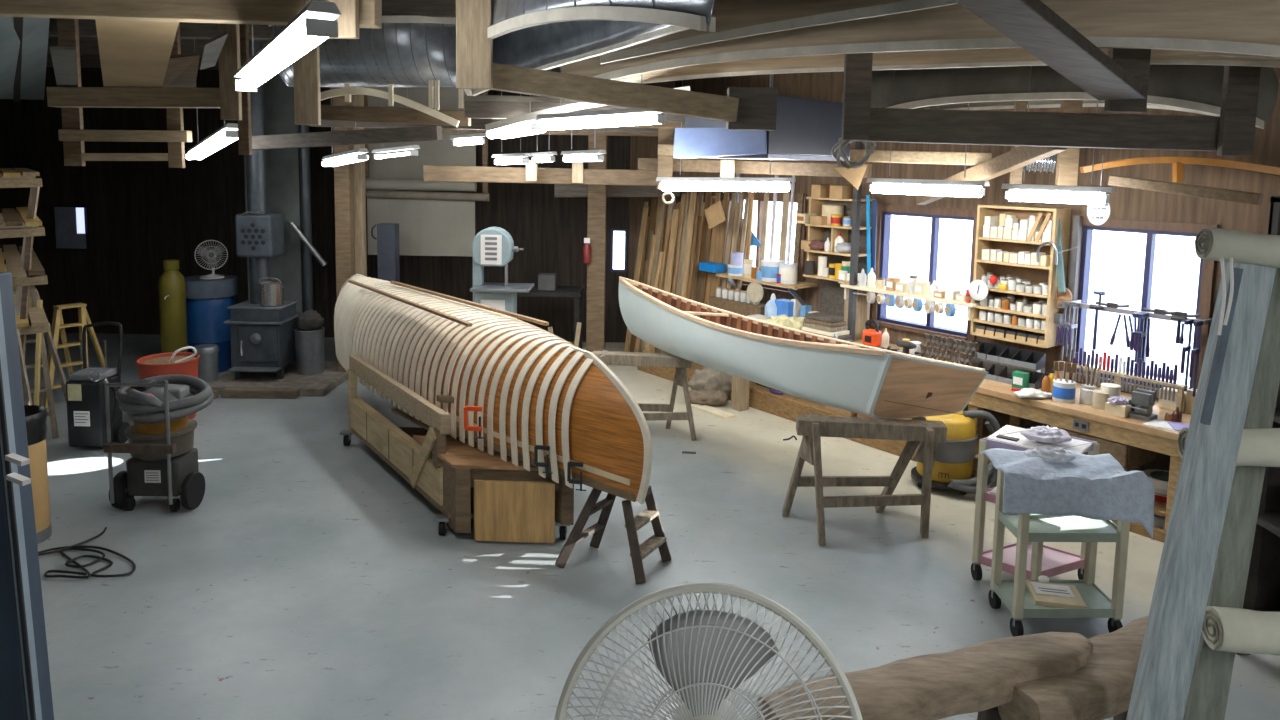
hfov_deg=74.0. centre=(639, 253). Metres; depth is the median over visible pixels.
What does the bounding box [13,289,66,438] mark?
step ladder
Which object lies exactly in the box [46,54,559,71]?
ceiling beam
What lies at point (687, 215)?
board
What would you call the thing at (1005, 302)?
jar
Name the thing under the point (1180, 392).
rack
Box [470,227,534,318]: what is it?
saw
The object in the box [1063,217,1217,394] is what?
window
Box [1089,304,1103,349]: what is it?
hammer
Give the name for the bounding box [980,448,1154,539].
towel
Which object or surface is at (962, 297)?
carton
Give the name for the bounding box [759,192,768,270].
board
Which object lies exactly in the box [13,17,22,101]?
trim
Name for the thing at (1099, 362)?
wooden dowel
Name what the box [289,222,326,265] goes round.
pipe
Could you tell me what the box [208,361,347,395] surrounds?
hearth slab
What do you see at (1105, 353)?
chisel
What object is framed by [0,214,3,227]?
board
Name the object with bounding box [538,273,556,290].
storage box
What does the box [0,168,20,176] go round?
board
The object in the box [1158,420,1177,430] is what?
paper sheet
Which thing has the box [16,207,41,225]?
board
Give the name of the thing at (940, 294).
carton
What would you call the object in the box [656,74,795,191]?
light
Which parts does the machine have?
handle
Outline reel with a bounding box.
[747,282,762,302]
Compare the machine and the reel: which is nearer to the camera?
the machine
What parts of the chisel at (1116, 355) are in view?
handle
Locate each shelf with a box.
[690,362,1166,516]
[716,273,817,304]
[803,141,875,340]
[840,283,979,319]
[963,357,1044,383]
[969,204,1070,347]
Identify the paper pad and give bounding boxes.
[1025,580,1086,607]
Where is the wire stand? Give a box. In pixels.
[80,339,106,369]
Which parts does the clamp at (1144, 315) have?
handle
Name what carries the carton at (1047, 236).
on the shelf at (1035, 274)
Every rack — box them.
[0,175,49,334]
[1058,361,1187,412]
[1236,196,1279,654]
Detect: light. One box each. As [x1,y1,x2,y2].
[185,38,237,159]
[233,0,340,91]
[321,95,368,166]
[371,87,419,159]
[450,92,486,145]
[486,91,545,138]
[492,94,530,164]
[530,69,556,162]
[536,66,664,129]
[560,129,606,161]
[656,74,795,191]
[867,70,989,196]
[1001,66,1114,204]
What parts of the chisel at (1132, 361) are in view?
blade, handle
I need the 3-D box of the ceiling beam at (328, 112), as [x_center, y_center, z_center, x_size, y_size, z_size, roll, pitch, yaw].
[-1.976,-1.112,6.825,1.224,0.146,0.100,1,6,0]
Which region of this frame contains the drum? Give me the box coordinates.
[24,405,51,543]
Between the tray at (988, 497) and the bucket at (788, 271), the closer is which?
the tray at (988, 497)
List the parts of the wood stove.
leg, handle, door, plate, plate, leg, leg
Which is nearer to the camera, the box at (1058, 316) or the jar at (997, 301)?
the box at (1058, 316)
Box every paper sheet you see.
[1143,419,1179,432]
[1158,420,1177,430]
[1167,421,1189,430]
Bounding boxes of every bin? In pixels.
[193,344,218,382]
[964,340,982,356]
[974,342,995,358]
[975,324,992,333]
[977,361,993,371]
[985,326,1001,335]
[985,364,1006,380]
[986,344,1007,361]
[995,327,1011,337]
[997,367,1018,383]
[999,347,1019,364]
[1005,329,1022,339]
[1009,369,1031,384]
[1011,349,1032,366]
[1016,331,1033,341]
[1023,351,1045,369]
[1027,333,1044,343]
[1028,371,1044,388]
[1038,335,1046,344]
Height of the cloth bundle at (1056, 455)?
0.089 m
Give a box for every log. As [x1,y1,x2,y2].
[757,632,1092,719]
[998,615,1148,719]
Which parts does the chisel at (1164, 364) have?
blade, handle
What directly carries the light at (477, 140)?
hanging from the ceiling at (80, 37)
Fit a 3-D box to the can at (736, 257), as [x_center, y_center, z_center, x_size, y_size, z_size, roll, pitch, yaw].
[1.113,0.055,9.746,0.144,0.140,0.144,1,6,0]
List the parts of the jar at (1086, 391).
lid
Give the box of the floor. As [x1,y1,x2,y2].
[25,333,1279,719]
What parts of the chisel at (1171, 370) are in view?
blade, handle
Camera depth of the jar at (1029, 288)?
7.06 m
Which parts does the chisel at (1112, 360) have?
handle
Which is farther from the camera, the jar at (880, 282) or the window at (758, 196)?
the window at (758, 196)
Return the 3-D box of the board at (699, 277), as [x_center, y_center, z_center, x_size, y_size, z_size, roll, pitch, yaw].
[0.719,0.483,10.461,0.266,1.853,0.066,-1,6,-21]
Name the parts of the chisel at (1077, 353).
handle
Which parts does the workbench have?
leg, leg, leg, panel, drawer, leg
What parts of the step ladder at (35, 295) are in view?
rail, leg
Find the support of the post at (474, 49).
hanging from the ceiling at (80, 37)
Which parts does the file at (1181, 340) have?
handle, blade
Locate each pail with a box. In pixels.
[294,327,324,375]
[1143,469,1168,527]
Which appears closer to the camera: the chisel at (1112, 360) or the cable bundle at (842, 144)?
the cable bundle at (842, 144)
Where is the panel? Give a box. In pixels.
[364,87,489,256]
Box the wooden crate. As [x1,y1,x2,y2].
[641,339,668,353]
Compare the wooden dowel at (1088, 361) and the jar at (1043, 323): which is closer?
the wooden dowel at (1088, 361)
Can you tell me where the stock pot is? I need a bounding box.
[258,278,283,306]
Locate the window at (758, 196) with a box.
[723,191,806,299]
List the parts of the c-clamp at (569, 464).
clamp frame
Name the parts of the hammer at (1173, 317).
handle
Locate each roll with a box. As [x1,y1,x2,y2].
[866,291,874,302]
[877,294,884,303]
[886,294,894,306]
[895,296,904,307]
[904,298,912,308]
[913,299,922,310]
[924,300,934,312]
[935,303,943,313]
[945,304,955,316]
[1177,427,1279,466]
[1195,227,1279,267]
[1202,606,1279,655]
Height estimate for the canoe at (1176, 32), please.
0.581 m
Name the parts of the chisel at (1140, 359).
handle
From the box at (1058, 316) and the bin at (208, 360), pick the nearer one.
the box at (1058, 316)
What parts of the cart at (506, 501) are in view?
post, offcut strip, post, box post, panel, box rail, box post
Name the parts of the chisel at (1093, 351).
handle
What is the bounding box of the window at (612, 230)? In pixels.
[611,229,626,271]
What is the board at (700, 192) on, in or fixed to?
on the floor
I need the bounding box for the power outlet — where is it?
[1073,419,1088,431]
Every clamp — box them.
[920,344,925,357]
[925,333,932,347]
[925,345,931,358]
[929,346,936,359]
[930,334,937,345]
[933,347,939,359]
[934,335,940,348]
[938,347,943,359]
[939,335,945,350]
[942,348,949,361]
[943,336,950,348]
[946,349,952,362]
[947,337,953,350]
[951,350,956,362]
[952,338,959,353]
[955,351,962,364]
[956,339,963,352]
[959,352,965,364]
[960,340,967,355]
[965,353,971,365]
[966,341,972,356]
[969,341,977,357]
[1055,302,1066,359]
[1060,302,1069,356]
[1063,303,1074,360]
[1068,304,1078,357]
[1130,312,1140,362]
[1133,313,1143,362]
[1137,313,1147,362]
[1180,319,1193,391]
[1189,320,1202,396]
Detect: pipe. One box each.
[235,41,283,303]
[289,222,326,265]
[299,125,313,311]
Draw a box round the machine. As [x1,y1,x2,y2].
[66,322,129,446]
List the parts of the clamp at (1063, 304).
handle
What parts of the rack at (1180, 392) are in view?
leg, leg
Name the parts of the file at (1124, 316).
blade, handle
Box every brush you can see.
[1053,361,1057,380]
[1059,361,1063,380]
[1064,362,1069,380]
[1066,363,1070,382]
[1071,363,1076,382]
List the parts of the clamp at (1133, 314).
handle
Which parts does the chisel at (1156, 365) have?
handle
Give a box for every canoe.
[268,15,455,86]
[334,274,651,503]
[464,0,715,95]
[560,0,1279,83]
[619,276,988,417]
[841,64,1277,128]
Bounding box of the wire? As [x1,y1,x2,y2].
[1036,241,1057,264]
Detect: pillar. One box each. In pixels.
[244,73,303,364]
[332,87,355,378]
[352,95,366,276]
[586,135,606,351]
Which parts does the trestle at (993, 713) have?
leg, leg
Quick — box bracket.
[835,164,867,189]
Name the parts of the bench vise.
handle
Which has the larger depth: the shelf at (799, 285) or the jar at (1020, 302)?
the shelf at (799, 285)
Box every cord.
[38,527,135,578]
[1217,258,1225,334]
[1223,258,1233,324]
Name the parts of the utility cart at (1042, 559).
leg, leg, leg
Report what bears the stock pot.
on the wood stove
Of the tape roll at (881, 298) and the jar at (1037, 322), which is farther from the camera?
the tape roll at (881, 298)
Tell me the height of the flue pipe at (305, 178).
3.660 m
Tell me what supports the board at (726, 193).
on the floor
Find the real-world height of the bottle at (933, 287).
0.150 m
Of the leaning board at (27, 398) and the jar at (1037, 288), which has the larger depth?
the jar at (1037, 288)
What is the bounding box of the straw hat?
[1056,287,1072,307]
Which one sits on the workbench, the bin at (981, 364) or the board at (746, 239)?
the bin at (981, 364)
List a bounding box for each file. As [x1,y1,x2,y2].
[1110,314,1120,344]
[1123,315,1129,347]
[1128,315,1133,348]
[1134,318,1136,337]
[1146,318,1149,356]
[1179,323,1183,343]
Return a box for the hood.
[673,127,766,158]
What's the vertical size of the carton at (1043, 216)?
0.207 m
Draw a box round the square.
[742,219,760,245]
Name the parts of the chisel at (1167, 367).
blade, handle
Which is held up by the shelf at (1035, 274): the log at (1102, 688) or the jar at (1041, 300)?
the jar at (1041, 300)
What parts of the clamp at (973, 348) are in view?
jaw arm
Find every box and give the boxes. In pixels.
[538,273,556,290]
[673,74,849,160]
[709,296,765,316]
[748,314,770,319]
[775,299,793,316]
[796,213,817,223]
[801,240,812,249]
[810,215,826,224]
[811,184,829,197]
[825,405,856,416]
[829,185,853,198]
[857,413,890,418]
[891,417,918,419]
[1054,313,1063,323]
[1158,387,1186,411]
[1185,388,1196,413]
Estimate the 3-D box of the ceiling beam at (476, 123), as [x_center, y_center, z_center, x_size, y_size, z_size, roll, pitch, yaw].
[-1.252,-1.335,8.710,4.250,0.130,0.070,1,6,0]
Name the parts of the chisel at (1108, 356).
handle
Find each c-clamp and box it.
[464,406,485,438]
[534,445,552,473]
[567,461,585,490]
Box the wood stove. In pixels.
[224,300,299,378]
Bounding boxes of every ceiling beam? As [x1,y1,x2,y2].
[0,0,381,27]
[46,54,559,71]
[46,87,219,107]
[47,38,266,55]
[48,18,271,39]
[58,129,191,141]
[82,153,167,160]
[252,125,442,149]
[310,118,674,132]
[321,105,470,125]
[365,128,674,136]
[382,0,455,17]
[424,166,656,185]
[464,101,684,121]
[491,119,684,127]
[492,63,738,121]
[555,181,679,196]
[638,158,871,177]
[657,144,991,165]
[856,108,1219,151]
[916,146,1066,204]
[955,0,1146,99]
[1108,175,1262,204]
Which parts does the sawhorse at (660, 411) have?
leg, leg, leg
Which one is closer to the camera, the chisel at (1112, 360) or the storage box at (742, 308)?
the chisel at (1112, 360)
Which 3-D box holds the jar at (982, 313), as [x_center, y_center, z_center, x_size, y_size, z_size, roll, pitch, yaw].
[2.997,0.530,7.421,0.069,0.086,0.065,1,6,0]
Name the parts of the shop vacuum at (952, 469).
motor lid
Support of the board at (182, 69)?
on the ceiling beam at (75, 97)
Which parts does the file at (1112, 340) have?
handle, blade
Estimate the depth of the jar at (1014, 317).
7.17 m
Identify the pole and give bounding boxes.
[1064,215,1082,349]
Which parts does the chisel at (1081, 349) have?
handle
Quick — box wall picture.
[53,205,89,250]
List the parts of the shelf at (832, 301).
panel, panel, post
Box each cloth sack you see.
[688,366,731,397]
[689,387,727,405]
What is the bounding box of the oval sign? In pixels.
[1087,157,1110,225]
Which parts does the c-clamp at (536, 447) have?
clamp frame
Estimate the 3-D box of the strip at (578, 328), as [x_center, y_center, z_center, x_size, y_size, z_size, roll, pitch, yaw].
[-0.744,1.129,9.798,0.147,0.687,0.043,-3,7,-32]
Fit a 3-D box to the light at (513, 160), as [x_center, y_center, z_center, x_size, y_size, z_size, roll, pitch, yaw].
[-1.331,-1.562,8.789,0.452,1.276,0.150,5,7,32]
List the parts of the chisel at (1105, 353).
handle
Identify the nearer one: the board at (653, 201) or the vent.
the vent
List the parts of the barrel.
barrel lid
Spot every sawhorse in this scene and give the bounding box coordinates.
[592,350,695,440]
[782,413,946,545]
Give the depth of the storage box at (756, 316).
9.13 m
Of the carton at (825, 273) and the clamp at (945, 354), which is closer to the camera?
the clamp at (945, 354)
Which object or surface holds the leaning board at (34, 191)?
on the floor
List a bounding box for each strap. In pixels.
[769,389,782,394]
[866,195,870,274]
[871,200,877,269]
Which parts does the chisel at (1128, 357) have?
blade, handle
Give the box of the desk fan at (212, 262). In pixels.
[194,240,227,278]
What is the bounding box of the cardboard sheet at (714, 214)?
[704,201,725,228]
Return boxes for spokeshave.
[1096,301,1129,307]
[1142,308,1178,314]
[1165,311,1200,316]
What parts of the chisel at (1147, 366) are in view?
handle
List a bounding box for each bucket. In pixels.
[761,260,784,281]
[779,263,797,283]
[1052,379,1075,403]
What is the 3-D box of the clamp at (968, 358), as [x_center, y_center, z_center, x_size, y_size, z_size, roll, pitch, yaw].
[2.793,0.911,7.239,0.052,0.137,0.074,-4,8,-39]
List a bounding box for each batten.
[348,280,471,326]
[390,281,548,325]
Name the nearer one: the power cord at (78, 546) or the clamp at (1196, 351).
the power cord at (78, 546)
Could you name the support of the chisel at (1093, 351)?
in the rack at (1180, 392)
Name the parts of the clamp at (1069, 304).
handle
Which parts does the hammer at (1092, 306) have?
handle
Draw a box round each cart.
[340,355,573,543]
[971,431,1099,579]
[988,470,1129,636]
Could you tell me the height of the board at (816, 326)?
0.036 m
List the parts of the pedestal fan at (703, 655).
blade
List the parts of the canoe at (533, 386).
stem, stem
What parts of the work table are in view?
leg, leg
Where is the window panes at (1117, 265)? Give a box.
[753,237,1199,386]
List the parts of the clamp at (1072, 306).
handle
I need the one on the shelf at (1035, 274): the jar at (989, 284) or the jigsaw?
the jar at (989, 284)
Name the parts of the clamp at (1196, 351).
handle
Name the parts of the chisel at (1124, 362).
blade, handle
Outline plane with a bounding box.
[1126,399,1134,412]
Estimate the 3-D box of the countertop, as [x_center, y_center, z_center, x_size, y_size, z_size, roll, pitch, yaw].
[2.118,0.927,8.231,0.830,0.050,5.972,-4,8,-37]
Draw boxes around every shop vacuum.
[103,374,213,511]
[911,410,1000,494]
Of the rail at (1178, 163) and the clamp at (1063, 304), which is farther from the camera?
the clamp at (1063, 304)
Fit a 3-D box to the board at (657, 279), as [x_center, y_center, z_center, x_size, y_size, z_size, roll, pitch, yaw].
[0.162,0.672,10.723,0.262,1.403,0.065,-2,7,-23]
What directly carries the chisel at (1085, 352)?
in the rack at (1180, 392)
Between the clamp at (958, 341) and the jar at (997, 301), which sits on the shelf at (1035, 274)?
the jar at (997, 301)
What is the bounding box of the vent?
[865,335,870,342]
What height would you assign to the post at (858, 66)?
1.082 m
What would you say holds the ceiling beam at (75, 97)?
attached to the post at (229, 57)
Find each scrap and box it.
[682,451,695,453]
[1038,575,1049,582]
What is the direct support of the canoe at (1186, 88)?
hanging from the post at (1067, 160)
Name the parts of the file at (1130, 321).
blade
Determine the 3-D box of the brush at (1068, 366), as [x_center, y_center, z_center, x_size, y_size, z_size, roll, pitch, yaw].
[3.211,0.960,6.382,0.030,0.285,0.012,1,6,0]
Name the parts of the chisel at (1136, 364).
handle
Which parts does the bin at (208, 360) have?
lid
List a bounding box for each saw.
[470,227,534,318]
[1052,215,1065,291]
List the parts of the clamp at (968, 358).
jaw arm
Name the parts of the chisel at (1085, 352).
handle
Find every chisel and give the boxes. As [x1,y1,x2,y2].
[1074,352,1078,380]
[1078,348,1082,381]
[1082,351,1086,381]
[1087,354,1089,373]
[1090,350,1094,378]
[1094,353,1098,381]
[1098,356,1101,385]
[1102,352,1106,382]
[1106,355,1109,382]
[1110,358,1113,382]
[1114,354,1118,381]
[1118,357,1121,372]
[1121,361,1125,390]
[1125,356,1130,391]
[1129,359,1133,391]
[1133,363,1137,390]
[1137,358,1141,387]
[1141,362,1145,388]
[1145,365,1149,389]
[1149,360,1153,390]
[1153,364,1157,390]
[1156,367,1161,397]
[1160,362,1165,398]
[1164,366,1169,399]
[1168,369,1173,400]
[1172,364,1177,400]
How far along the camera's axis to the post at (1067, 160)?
6.13 m
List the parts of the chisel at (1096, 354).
handle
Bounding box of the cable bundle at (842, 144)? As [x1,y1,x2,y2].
[831,138,875,168]
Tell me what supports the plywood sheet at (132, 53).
on the ceiling beam at (75, 97)
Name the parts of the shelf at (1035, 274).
round dial, panel, panel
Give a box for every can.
[728,264,742,275]
[731,252,742,265]
[743,259,752,277]
[751,267,758,278]
[777,274,780,283]
[805,261,814,274]
[818,256,826,275]
[822,204,843,224]
[829,264,834,277]
[830,214,841,225]
[835,263,841,278]
[842,261,849,272]
[909,341,920,354]
[1092,390,1108,409]
[1100,383,1120,401]
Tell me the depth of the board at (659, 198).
10.91 m
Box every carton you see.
[756,271,761,280]
[791,299,801,316]
[800,305,811,317]
[822,267,828,276]
[838,270,847,283]
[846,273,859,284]
[886,277,900,290]
[895,281,908,292]
[914,281,929,295]
[934,290,944,298]
[945,289,960,299]
[955,293,971,301]
[981,249,992,259]
[983,225,995,237]
[984,216,995,224]
[990,226,997,237]
[990,249,1001,260]
[995,216,999,225]
[997,226,1004,238]
[997,251,1007,261]
[999,214,1009,225]
[1003,227,1012,238]
[1003,252,1013,261]
[1005,218,1017,227]
[1009,253,1018,262]
[1012,230,1018,239]
[1012,371,1028,388]
[1013,223,1019,230]
[1018,229,1027,240]
[1018,251,1029,263]
[1020,219,1029,229]
[1024,253,1031,264]
[1027,228,1039,240]
[1029,215,1039,227]
[1031,252,1045,265]
[1035,231,1042,241]
[1039,215,1045,227]
[1040,255,1049,265]
[1042,232,1051,241]
[1044,219,1052,231]
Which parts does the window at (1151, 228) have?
tool rail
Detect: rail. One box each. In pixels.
[320,80,462,126]
[485,86,689,130]
[600,0,958,63]
[925,334,978,357]
[1080,157,1279,181]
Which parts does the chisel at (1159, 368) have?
blade, handle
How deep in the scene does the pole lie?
6.91 m
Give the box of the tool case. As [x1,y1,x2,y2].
[699,261,725,272]
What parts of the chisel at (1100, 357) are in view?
handle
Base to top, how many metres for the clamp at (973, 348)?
0.137 m
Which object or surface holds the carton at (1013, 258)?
on the shelf at (1035, 274)
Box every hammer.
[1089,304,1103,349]
[1093,291,1105,305]
[1171,315,1186,343]
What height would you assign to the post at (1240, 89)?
1.140 m
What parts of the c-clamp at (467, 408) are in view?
clamp frame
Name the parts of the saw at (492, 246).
data plate, plate, tension knob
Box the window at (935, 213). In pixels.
[870,204,976,341]
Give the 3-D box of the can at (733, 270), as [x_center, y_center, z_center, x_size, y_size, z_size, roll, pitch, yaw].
[1.095,0.182,9.780,0.175,0.120,0.175,1,6,0]
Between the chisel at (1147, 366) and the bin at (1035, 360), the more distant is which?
the bin at (1035, 360)
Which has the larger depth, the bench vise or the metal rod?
the metal rod
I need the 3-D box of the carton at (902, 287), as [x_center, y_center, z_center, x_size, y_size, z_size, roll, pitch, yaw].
[2.490,0.313,8.046,0.122,0.090,0.085,-4,8,-37]
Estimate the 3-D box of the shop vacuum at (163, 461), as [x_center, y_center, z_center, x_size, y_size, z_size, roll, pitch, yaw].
[-3.403,1.318,6.114,0.623,0.983,0.580,1,6,0]
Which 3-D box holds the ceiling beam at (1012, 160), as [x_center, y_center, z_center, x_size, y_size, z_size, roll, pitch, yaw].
[2.624,-0.618,6.567,0.090,0.572,2.038,0,6,-7]
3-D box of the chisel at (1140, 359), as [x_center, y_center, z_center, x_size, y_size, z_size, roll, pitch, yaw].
[3.731,0.913,6.352,0.025,0.270,0.025,1,6,0]
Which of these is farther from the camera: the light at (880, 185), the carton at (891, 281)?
the carton at (891, 281)
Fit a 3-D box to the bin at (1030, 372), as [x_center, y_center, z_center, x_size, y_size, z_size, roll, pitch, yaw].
[3.087,1.001,6.892,0.146,0.115,0.110,-4,8,-37]
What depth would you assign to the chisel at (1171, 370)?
6.18 m
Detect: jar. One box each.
[716,286,722,296]
[722,288,728,298]
[728,289,734,299]
[734,290,740,300]
[740,291,746,301]
[843,216,851,226]
[876,278,884,288]
[908,275,917,293]
[979,309,987,319]
[980,295,987,305]
[981,274,987,283]
[987,272,992,279]
[987,278,993,287]
[987,311,994,320]
[988,293,993,302]
[988,298,993,306]
[994,278,1000,288]
[994,297,1000,307]
[994,312,1003,322]
[1000,278,1007,286]
[1001,298,1009,309]
[1003,313,1011,323]
[1007,278,1016,290]
[1007,294,1015,303]
[1010,303,1015,310]
[1012,314,1017,324]
[1014,276,1021,282]
[1016,283,1024,291]
[1017,300,1022,311]
[1018,317,1025,326]
[1022,279,1030,287]
[1023,297,1027,305]
[1023,304,1032,312]
[1025,284,1032,292]
[1026,317,1033,327]
[1033,284,1041,293]
[1033,302,1041,313]
[1034,318,1040,328]
[1038,298,1046,312]
[1041,319,1045,329]
[1042,283,1047,294]
[1042,302,1046,315]
[1079,384,1095,404]
[1165,412,1171,420]
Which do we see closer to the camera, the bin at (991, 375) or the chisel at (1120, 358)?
the chisel at (1120, 358)
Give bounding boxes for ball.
[989,275,997,283]
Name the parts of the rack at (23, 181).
arm, arm, arm, arm, arm, arm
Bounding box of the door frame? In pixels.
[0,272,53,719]
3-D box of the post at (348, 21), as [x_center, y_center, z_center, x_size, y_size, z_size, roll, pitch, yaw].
[-1.304,-1.305,3.686,0.149,0.721,0.050,1,6,0]
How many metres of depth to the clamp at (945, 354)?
7.39 m
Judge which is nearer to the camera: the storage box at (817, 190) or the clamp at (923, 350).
the clamp at (923, 350)
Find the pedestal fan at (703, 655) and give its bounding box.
[555,582,862,719]
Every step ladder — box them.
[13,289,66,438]
[42,303,107,407]
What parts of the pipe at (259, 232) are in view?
handle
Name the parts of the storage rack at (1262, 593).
panel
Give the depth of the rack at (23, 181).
6.92 m
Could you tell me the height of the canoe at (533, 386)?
0.816 m
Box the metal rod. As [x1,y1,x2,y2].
[1057,246,1076,253]
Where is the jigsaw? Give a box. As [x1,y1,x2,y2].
[862,319,883,348]
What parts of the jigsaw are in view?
handle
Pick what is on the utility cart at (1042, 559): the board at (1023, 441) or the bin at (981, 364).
the board at (1023, 441)
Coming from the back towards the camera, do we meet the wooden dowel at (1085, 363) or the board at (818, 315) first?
the board at (818, 315)
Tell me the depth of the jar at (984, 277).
7.37 m
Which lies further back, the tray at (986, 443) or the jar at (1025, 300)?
the jar at (1025, 300)
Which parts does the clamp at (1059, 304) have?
handle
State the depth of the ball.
7.26 m
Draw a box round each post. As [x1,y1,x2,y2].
[57,18,85,165]
[166,22,184,167]
[217,23,241,119]
[238,24,251,154]
[293,45,320,124]
[322,0,358,38]
[456,0,492,89]
[526,160,536,180]
[572,162,582,182]
[657,81,673,189]
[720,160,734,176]
[726,87,777,130]
[731,375,749,410]
[841,53,872,139]
[1009,101,1026,189]
[1055,100,1082,191]
[1104,48,1150,112]
[1126,262,1276,719]
[1183,268,1279,719]
[1217,66,1260,155]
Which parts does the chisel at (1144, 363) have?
handle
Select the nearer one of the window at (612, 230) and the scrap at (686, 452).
the scrap at (686, 452)
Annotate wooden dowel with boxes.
[1081,366,1084,383]
[1085,363,1086,383]
[1087,361,1089,384]
[1090,367,1093,384]
[1091,365,1096,385]
[1094,362,1100,385]
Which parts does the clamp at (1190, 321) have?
handle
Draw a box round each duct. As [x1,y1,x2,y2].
[371,223,399,281]
[1023,154,1056,173]
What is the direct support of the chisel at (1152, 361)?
in the rack at (1180, 392)
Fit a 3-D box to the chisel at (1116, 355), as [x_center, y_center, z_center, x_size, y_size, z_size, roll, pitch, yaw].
[3.629,0.898,6.485,0.025,0.270,0.025,1,6,0]
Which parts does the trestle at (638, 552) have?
leg, leg, leg, leg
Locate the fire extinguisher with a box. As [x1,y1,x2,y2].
[583,238,590,263]
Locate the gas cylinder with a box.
[158,259,187,352]
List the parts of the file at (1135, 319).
blade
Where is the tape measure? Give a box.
[998,284,1006,289]
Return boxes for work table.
[517,285,583,348]
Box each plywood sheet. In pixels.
[95,19,178,86]
[844,290,869,338]
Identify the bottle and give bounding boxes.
[764,293,776,316]
[824,238,830,250]
[834,233,843,252]
[858,269,866,285]
[867,268,875,287]
[881,328,888,347]
[929,280,938,296]
[1041,372,1050,392]
[1048,369,1054,392]
[1171,407,1181,422]
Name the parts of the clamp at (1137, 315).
handle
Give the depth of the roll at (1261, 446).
2.96 m
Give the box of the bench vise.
[1125,388,1157,420]
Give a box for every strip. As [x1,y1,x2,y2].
[574,322,580,346]
[1027,212,1042,240]
[1035,212,1051,241]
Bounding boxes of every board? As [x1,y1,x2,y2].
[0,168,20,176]
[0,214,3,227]
[0,248,5,271]
[1,208,22,225]
[3,244,26,280]
[13,287,28,326]
[14,168,39,175]
[14,187,39,315]
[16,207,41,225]
[17,329,32,404]
[18,246,44,274]
[20,237,32,359]
[28,285,47,326]
[34,300,42,405]
[50,47,77,86]
[162,52,199,87]
[200,31,227,69]
[624,207,647,351]
[630,206,648,351]
[634,235,656,351]
[636,199,656,337]
[638,231,653,352]
[642,217,648,283]
[643,252,663,352]
[650,197,661,285]
[651,197,664,286]
[652,206,656,234]
[658,197,666,287]
[658,220,671,289]
[662,204,673,290]
[663,197,671,251]
[664,209,679,292]
[669,212,688,353]
[670,202,680,292]
[671,194,685,294]
[676,192,689,294]
[681,181,697,297]
[686,195,699,299]
[691,195,703,299]
[691,216,701,297]
[691,404,735,419]
[693,191,703,300]
[693,202,704,300]
[695,276,701,301]
[697,191,711,299]
[699,235,710,301]
[700,198,714,303]
[704,196,715,303]
[705,191,720,304]
[710,200,722,295]
[714,191,729,295]
[720,201,730,286]
[722,193,736,288]
[727,208,737,287]
[728,191,743,289]
[730,203,737,258]
[732,193,744,289]
[735,173,739,202]
[736,198,749,289]
[740,225,748,289]
[745,191,753,258]
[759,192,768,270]
[769,175,778,259]
[779,190,789,262]
[786,175,794,262]
[793,193,803,281]
[802,326,849,336]
[803,322,847,331]
[804,318,845,326]
[805,312,843,321]
[805,331,850,339]
[987,425,1091,453]
[990,486,996,494]
[1200,267,1242,424]
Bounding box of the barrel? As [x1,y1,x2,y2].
[184,275,238,371]
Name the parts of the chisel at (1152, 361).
handle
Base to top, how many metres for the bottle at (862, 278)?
0.170 m
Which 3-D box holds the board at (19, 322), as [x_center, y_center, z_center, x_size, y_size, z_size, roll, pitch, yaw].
[-5.724,0.451,7.796,0.110,0.030,2.529,-4,8,-37]
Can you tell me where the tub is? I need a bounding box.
[136,346,199,418]
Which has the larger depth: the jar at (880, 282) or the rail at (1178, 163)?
the jar at (880, 282)
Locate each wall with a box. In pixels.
[0,67,630,342]
[628,67,1279,399]
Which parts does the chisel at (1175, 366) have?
blade, handle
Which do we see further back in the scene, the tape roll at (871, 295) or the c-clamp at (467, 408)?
the tape roll at (871, 295)
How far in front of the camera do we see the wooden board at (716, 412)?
8.62 m
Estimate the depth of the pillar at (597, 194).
10.35 m
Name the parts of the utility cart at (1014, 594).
leg, leg, leg, leg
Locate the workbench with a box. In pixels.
[637,338,1191,542]
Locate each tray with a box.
[979,543,1084,579]
[982,431,1096,451]
[984,487,995,503]
[996,434,1018,441]
[998,582,1110,607]
[1003,513,1116,532]
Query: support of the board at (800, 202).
on the shelf at (799, 285)
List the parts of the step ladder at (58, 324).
rail, leg, rail, leg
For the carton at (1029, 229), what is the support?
on the shelf at (1035, 274)
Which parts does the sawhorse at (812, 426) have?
leg, leg, leg, leg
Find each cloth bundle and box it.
[297,309,323,330]
[759,314,804,330]
[808,239,824,249]
[835,242,850,252]
[1014,388,1051,398]
[1020,425,1071,443]
[1023,445,1075,462]
[1107,396,1127,404]
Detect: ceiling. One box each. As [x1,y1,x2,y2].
[0,16,49,99]
[48,36,269,41]
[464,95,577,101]
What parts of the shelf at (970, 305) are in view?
hanging rod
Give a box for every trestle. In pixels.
[555,485,670,583]
[977,706,1127,719]
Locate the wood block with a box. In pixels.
[1105,402,1130,417]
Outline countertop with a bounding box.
[853,338,1191,440]
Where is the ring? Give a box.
[662,192,673,203]
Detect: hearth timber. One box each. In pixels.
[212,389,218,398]
[221,387,299,398]
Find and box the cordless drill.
[896,340,916,353]
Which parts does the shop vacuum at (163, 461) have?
push handle, label plate, motor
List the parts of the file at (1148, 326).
handle, blade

